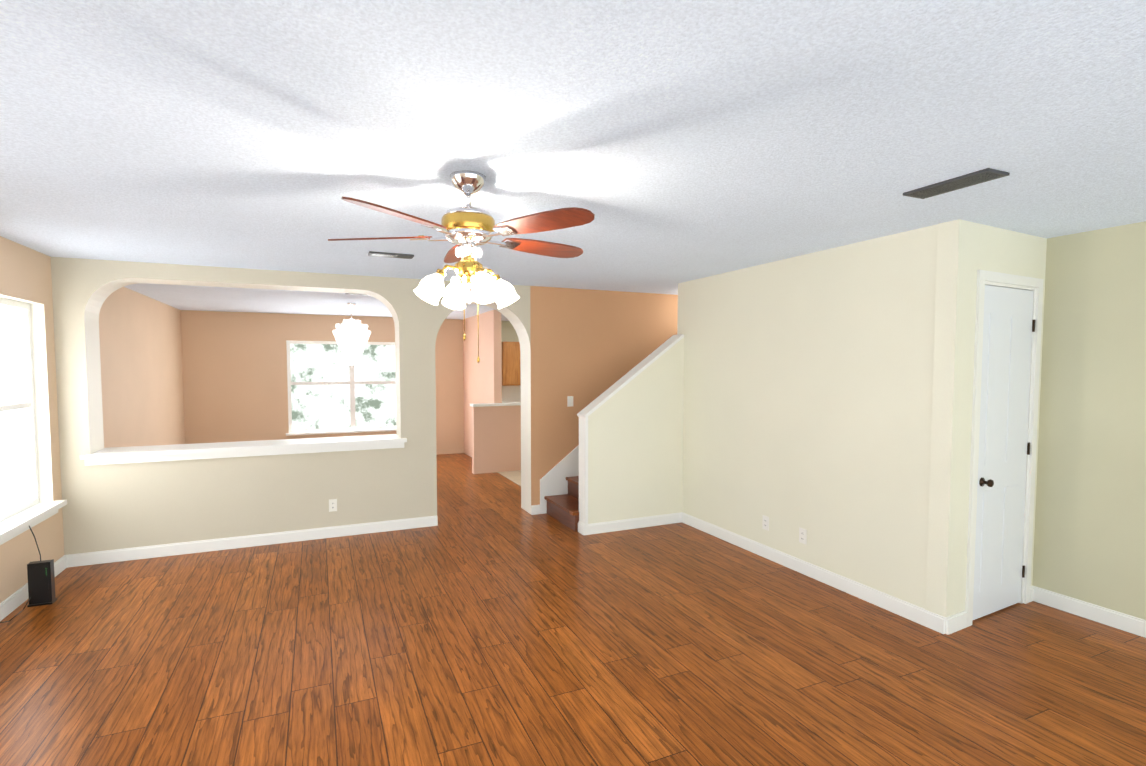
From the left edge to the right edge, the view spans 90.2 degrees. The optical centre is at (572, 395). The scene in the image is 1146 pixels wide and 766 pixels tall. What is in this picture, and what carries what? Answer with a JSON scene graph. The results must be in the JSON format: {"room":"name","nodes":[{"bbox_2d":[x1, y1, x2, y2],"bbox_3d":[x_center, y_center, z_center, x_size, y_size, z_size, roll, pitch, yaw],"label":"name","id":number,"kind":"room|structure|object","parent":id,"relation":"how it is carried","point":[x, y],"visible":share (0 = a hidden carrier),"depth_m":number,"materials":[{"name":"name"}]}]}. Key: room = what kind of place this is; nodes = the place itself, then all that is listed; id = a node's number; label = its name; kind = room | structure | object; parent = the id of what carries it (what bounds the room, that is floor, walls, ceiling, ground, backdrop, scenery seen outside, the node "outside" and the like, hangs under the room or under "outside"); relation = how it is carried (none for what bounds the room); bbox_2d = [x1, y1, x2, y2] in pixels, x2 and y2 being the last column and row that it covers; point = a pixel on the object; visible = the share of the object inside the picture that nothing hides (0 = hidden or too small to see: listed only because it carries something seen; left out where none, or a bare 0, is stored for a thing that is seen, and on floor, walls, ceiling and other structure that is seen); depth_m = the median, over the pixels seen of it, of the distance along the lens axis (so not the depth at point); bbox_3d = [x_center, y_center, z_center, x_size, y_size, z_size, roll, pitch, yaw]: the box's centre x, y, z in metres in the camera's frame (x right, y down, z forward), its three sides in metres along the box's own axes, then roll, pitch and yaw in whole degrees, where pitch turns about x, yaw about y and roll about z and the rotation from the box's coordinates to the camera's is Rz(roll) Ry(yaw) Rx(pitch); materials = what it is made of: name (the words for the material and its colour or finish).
{"room":"living room","nodes":[
{"label":"living room","id":0,"kind":"room"},
{"bbox_2d":[0,236,184,602],"bbox_3d":[-3.535,0.213,3.189,0.140,2.440,12.240,-1,3,-24],"label":"wall","id":1,"kind":"structure","parent":0,"point":[141,368],"depth_m":5.54,"materials":[{"name":"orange paint"}]},
{"bbox_2d":[0,298,39,521],"bbox_3d":[-3.870,0.088,3.856,0.040,1.496,0.936,-1,3,-24],"label":"window","id":2,"kind":"structure","parent":1,"relation":"in","point":[28,404],"depth_m":4.24,"materials":[{"name":"white wood"}]},
{"bbox_2d":[0,499,66,544],"bbox_3d":[-3.810,0.879,3.924,0.210,0.094,1.020,-1,3,-24],"label":"window sill","id":3,"kind":"structure","parent":1,"relation":"attached to","point":[15,525],"depth_m":3.93,"materials":[{"name":"white wood"}]},
{"bbox_2d":[0,555,67,620],"bbox_3d":[-2.519,1.488,1.177,0.017,0.100,7.380,-1,3,-24],"label":"baseboard","id":4,"kind":"structure","parent":1,"relation":"attached to","point":[7,606],"depth_m":3.81,"materials":[{"name":"white wood"}]},
{"bbox_2d":[51,257,530,554],"bbox_3d":[-2.311,0.097,5.429,3.930,2.440,0.330,-1,3,-24],"label":"wall","id":5,"kind":"structure","parent":0,"point":[119,506],"depth_m":4.98,"materials":[{"name":"beige paint"}]},
{"bbox_2d":[80,434,406,465],"bbox_3d":[-2.835,0.479,5.213,2.500,0.090,0.430,-1,3,-24],"label":"sill","id":6,"kind":"structure","parent":5,"relation":"attached to","point":[134,454],"depth_m":5.03,"materials":[{"name":"white wood"}]},
{"bbox_2d":[68,515,437,566],"bbox_3d":[-2.683,1.284,5.133,2.900,0.100,0.017,-1,3,-24],"label":"baseboard","id":7,"kind":"structure","parent":5,"relation":"attached to","point":[136,553],"depth_m":5.02,"materials":[{"name":"white wood"}]},
{"bbox_2d":[329,499,336,511],"bbox_3d":[-2.237,1.024,5.324,0.070,0.114,0.008,-1,3,-24],"label":"electrical outlet","id":8,"kind":"object","parent":5,"relation":"attached to","point":[332,504],"visible":1,"depth_m":5.32,"materials":[{"name":"white plastic"}]},
{"bbox_2d":[180,310,520,454],"bbox_3d":[-2.487,-0.155,10.302,7.840,2.440,0.140,-1,3,-24],"label":"wall","id":9,"kind":"structure","parent":0,"point":[235,378],"depth_m":9.09,"materials":[{"name":"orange paint"}]},
{"bbox_2d":[286,428,395,435],"bbox_3d":[-3.727,0.611,9.697,2.050,0.034,0.080,-1,3,-24],"label":"window sill","id":10,"kind":"structure","parent":9,"relation":"attached to","point":[335,432],"depth_m":9.57,"materials":[{"name":"white wood"}]},
{"bbox_2d":[287,341,395,432],"bbox_3d":[-3.754,-0.160,9.717,1.966,1.506,0.050,-1,3,-24],"label":"window","id":11,"kind":"structure","parent":9,"relation":"in","point":[352,382],"depth_m":9.63,"materials":[{"name":"white wood"}]},
{"bbox_2d":[501,342,520,385],"bbox_3d":[-1.137,-0.591,10.611,0.435,0.800,0.356,-1,3,-24],"label":"upper cabinet","id":12,"kind":"object","parent":9,"relation":"attached to","point":[511,373],"visible":0.12,"depth_m":10.40,"materials":[{"name":"brown wood"}]},
{"bbox_2d":[463,310,501,456],"bbox_3d":[-1.543,-0.117,9.565,0.120,2.440,1.980,-1,3,-24],"label":"wall","id":13,"kind":"structure","parent":0,"point":[482,380],"depth_m":9.28,"materials":[{"name":"pink paint"}]},
{"bbox_2d":[468,455,520,485],"bbox_3d":[0.197,1.099,9.635,3.300,0.004,3.390,-1,3,-24],"label":"kitchen tile floor","id":14,"kind":"structure","parent":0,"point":[514,476],"depth_m":8.32,"materials":[{"name":"beige tile"}]},
{"bbox_2d":[470,402,520,473],"bbox_3d":[-1.136,0.635,8.634,0.810,1.035,0.180,-1,3,-24],"label":"wall","id":15,"kind":"structure","parent":0,"point":[496,437],"depth_m":8.56,"materials":[{"name":"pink paint"}]},
{"bbox_2d":[502,386,520,402],"bbox_3d":[-0.077,0.421,10.979,2.668,1.220,0.648,-1,3,-24],"label":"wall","id":16,"kind":"structure","parent":0,"point":[511,394],"depth_m":10.80,"materials":[{"name":"beige paint"}]},
{"bbox_2d":[0,453,1145,765],"bbox_3d":[-0.004,1.399,4.836,7.840,0.100,12.240,-1,3,-24],"label":"floor","id":17,"kind":"structure","parent":0,"point":[488,621],"depth_m":3.07,"materials":[{"name":"laminate"}]},
{"bbox_2d":[0,526,56,622],"bbox_3d":[-3.539,1.158,3.678,0.197,0.501,0.653,-1,3,-24],"label":"router","id":18,"kind":"object","parent":17,"relation":"on","point":[41,583],"visible":0.96,"depth_m":3.82,"materials":[{"name":"black plastic"}]},
{"bbox_2d":[544,476,578,531],"bbox_3d":[0.883,0.420,6.260,2.275,1.710,0.754,-1,3,-24],"label":"stairs","id":19,"kind":"structure","parent":17,"relation":"on","point":[563,509],"depth_m":5.94,"materials":[{"name":"brown wood"}]},
{"bbox_2d":[0,0,1145,320],"bbox_3d":[-0.004,-1.167,4.704,7.840,0.160,12.240,-1,3,-24],"label":"ceiling","id":20,"kind":"structure","parent":0,"point":[670,144],"depth_m":2.04,"materials":[{"name":"paint"}]},
{"bbox_2d":[333,303,370,364],"bbox_3d":[-2.967,-0.822,7.671,0.482,0.835,0.481,-1,3,-24],"label":"dining chandelier","id":21,"kind":"object","parent":20,"relation":"hanging from","point":[345,329],"visible":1,"depth_m":7.59,"materials":[{"name":"white glass"}]},
{"bbox_2d":[368,251,413,258],"bbox_3d":[-1.377,-1.060,4.323,0.320,0.013,0.130,-1,3,-24],"label":"ceiling vent","id":22,"kind":"object","parent":20,"relation":"in","point":[391,255],"visible":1,"depth_m":4.29,"materials":[{"name":"grey metal"}]},
{"bbox_2d":[328,170,594,362],"bbox_3d":[-0.454,-0.563,2.613,1.212,0.829,1.232,-1,3,-24],"label":"ceiling fan","id":23,"kind":"object","parent":20,"relation":"hanging from","point":[467,228],"visible":1,"depth_m":2.48,"materials":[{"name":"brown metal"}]},
{"bbox_2d":[903,168,1009,198],"bbox_3d":[1.757,-0.974,2.640,0.150,0.013,0.390,-1,3,-24],"label":"ceiling vent","id":24,"kind":"object","parent":20,"relation":"in","point":[966,180],"visible":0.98,"depth_m":2.60,"materials":[{"name":"grey metal"}]},
{"bbox_2d":[520,286,677,513],"bbox_3d":[1.212,0.016,7.006,3.790,2.440,0.330,-1,3,-24],"label":"wall","id":25,"kind":"structure","parent":0,"point":[588,346],"depth_m":6.28,"materials":[{"name":"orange paint"}]},
{"bbox_2d":[540,445,578,513],"bbox_3d":[0.704,0.180,6.595,2.320,2.153,0.018,-1,3,-24],"label":"trim","id":26,"kind":"structure","parent":25,"relation":"attached to","point":[553,481],"depth_m":6.24,"materials":[{"name":"white wood"}]},
{"bbox_2d":[567,396,572,406],"bbox_3d":[-0.028,0.064,6.265,0.070,0.114,0.009,-1,3,-24],"label":"light switch","id":27,"kind":"object","parent":25,"relation":"attached to","point":[569,401],"visible":1,"depth_m":6.26,"materials":[{"name":"white plastic"}]},
{"bbox_2d":[588,337,683,523],"bbox_3d":[0.605,0.356,5.648,1.080,1.900,0.120,-1,3,-24],"label":"wall","id":28,"kind":"structure","parent":0,"point":[635,447],"depth_m":5.62,"materials":[{"name":"beige paint"}]},
{"bbox_2d":[577,334,683,525],"bbox_3d":[0.578,0.349,5.635,1.114,1.916,0.170,-1,3,-24],"label":"trim","id":29,"kind":"structure","parent":28,"relation":"attached to","point":[622,382],"depth_m":5.46,"materials":[{"name":"white wood"}]},
{"bbox_2d":[580,512,682,534],"bbox_3d":[0.599,1.259,5.616,1.097,0.100,0.016,-1,3,-24],"label":"baseboard","id":30,"kind":"structure","parent":28,"relation":"attached to","point":[626,524],"depth_m":5.59,"materials":[{"name":"white wood"}]},
{"bbox_2d":[677,224,937,608],"bbox_3d":[1.699,0.137,4.663,0.120,2.440,2.790,-1,3,-24],"label":"wall","id":31,"kind":"structure","parent":0,"point":[808,381],"depth_m":4.20,"materials":[{"name":"beige paint"}]},
{"bbox_2d":[762,515,768,530],"bbox_3d":[1.605,1.063,4.762,0.008,0.114,0.070,-1,3,-24],"label":"outlet","id":32,"kind":"object","parent":31,"relation":"attached to","point":[765,522],"visible":1,"depth_m":4.76,"materials":[{"name":"white plastic"}]},
{"bbox_2d":[799,527,806,544],"bbox_3d":[1.769,1.082,4.397,0.008,0.114,0.070,-1,3,-24],"label":"outlet","id":33,"kind":"object","parent":31,"relation":"attached to","point":[802,535],"visible":1,"depth_m":4.39,"materials":[{"name":"white plastic"}]},
{"bbox_2d":[680,513,951,634],"bbox_3d":[1.667,1.310,4.627,0.017,0.100,2.699,-1,3,-24],"label":"baseboard","id":34,"kind":"structure","parent":31,"relation":"attached to","point":[936,622],"depth_m":4.13,"materials":[{"name":"white wood"}]},
{"bbox_2d":[925,219,1046,626],"bbox_3d":[2.652,0.189,3.651,1.043,2.440,0.120,-2,3,-29],"label":"wall","id":35,"kind":"structure","parent":0,"point":[966,250],"depth_m":3.41,"materials":[{"name":"beige paint"}]},
{"bbox_2d":[973,285,1034,619],"bbox_3d":[2.753,0.360,3.636,0.628,2.075,0.141,-1,3,-24],"label":"door","id":36,"kind":"structure","parent":35,"relation":"in","point":[1004,446],"depth_m":3.64,"materials":[{"name":"white wood"}]},
{"bbox_2d":[965,270,1043,626],"bbox_3d":[2.721,0.324,3.686,0.774,2.167,0.137,-2,3,-29],"label":"door frame","id":37,"kind":"structure","parent":35,"relation":"attached to","point":[998,279],"depth_m":3.59,"materials":[{"name":"white wood"}]},
{"bbox_2d":[1032,221,1145,619],"bbox_3d":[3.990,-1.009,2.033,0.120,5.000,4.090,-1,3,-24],"label":"wall","id":38,"kind":"structure","parent":0,"point":[1090,531],"depth_m":3.57,"materials":[{"name":"beige paint"}]},
{"bbox_2d":[1030,585,1145,637],"bbox_3d":[3.916,1.438,2.154,0.021,0.100,3.839,-1,3,-24],"label":"baseboard","id":39,"kind":"structure","parent":38,"relation":"attached to","point":[1125,622],"depth_m":3.60,"materials":[{"name":"white wood"}]},
{"label":"outside","id":40,"kind":"structure","parent":0,"visible":0},
{"bbox_2d":[0,305,28,511],"bbox_3d":[-4.832,-0.011,5.768,0.010,2.100,6.220,-1,3,-24],"label":"window","id":41,"kind":"structure","parent":40,"point":[14,488],"depth_m":4.20,"materials":[{"name":"white glass"}]}
]}

